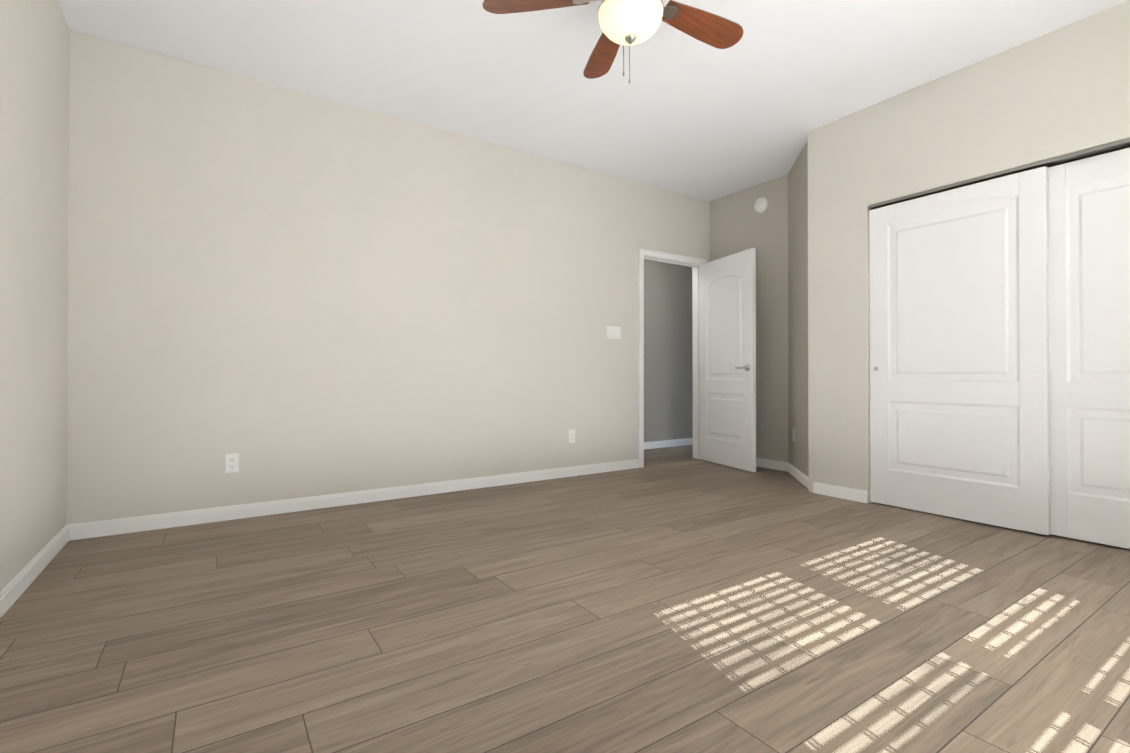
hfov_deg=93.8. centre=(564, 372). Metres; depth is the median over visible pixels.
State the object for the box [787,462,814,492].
baseboard
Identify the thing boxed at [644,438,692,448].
baseboard
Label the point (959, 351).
closet door
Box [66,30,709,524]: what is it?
wall
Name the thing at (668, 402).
wall
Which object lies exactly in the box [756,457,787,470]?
baseboard
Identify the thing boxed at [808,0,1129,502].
wall
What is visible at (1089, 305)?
closet door
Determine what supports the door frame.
attached to the wall at (286, 294)
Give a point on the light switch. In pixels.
(612, 332)
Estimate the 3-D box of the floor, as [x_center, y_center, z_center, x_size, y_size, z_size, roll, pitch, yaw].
[0.684,0.950,3.042,6.420,0.100,5.750,0,0,-34]
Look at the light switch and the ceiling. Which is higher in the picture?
the ceiling
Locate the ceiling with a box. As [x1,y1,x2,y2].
[57,0,1127,201]
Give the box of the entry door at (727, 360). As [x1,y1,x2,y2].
[699,248,755,471]
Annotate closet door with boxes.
[869,166,1049,534]
[1048,147,1129,548]
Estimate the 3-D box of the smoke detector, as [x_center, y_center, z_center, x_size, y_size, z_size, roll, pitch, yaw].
[1.885,-1.617,5.099,0.040,0.148,0.148,0,0,-34]
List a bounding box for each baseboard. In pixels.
[0,525,68,617]
[67,459,638,540]
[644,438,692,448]
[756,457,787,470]
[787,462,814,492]
[814,482,867,502]
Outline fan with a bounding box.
[482,0,743,83]
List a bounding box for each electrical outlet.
[225,453,238,472]
[568,430,574,442]
[792,428,794,441]
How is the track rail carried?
attached to the wall at (1061, 91)
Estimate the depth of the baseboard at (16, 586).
2.24 m
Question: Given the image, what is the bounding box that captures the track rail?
[868,138,1129,209]
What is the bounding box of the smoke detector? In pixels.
[754,197,767,212]
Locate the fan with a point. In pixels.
(628, 22)
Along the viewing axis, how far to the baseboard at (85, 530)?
3.49 m
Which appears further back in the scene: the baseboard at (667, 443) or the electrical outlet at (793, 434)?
the baseboard at (667, 443)
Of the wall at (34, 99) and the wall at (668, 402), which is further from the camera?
the wall at (668, 402)
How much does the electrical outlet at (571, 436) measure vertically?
0.115 m
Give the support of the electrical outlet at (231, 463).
attached to the wall at (286, 294)
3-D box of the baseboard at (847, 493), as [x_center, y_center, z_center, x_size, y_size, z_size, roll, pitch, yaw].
[1.981,0.862,3.809,0.014,0.085,0.390,0,0,-34]
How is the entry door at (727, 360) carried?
in the wall at (286, 294)
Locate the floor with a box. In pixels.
[0,445,1129,752]
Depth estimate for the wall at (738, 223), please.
5.05 m
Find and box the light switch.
[606,326,620,338]
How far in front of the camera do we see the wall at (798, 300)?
4.48 m
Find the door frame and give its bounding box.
[638,248,706,467]
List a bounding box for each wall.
[0,0,68,590]
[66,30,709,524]
[644,260,692,441]
[710,174,788,461]
[788,140,808,476]
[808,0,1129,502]

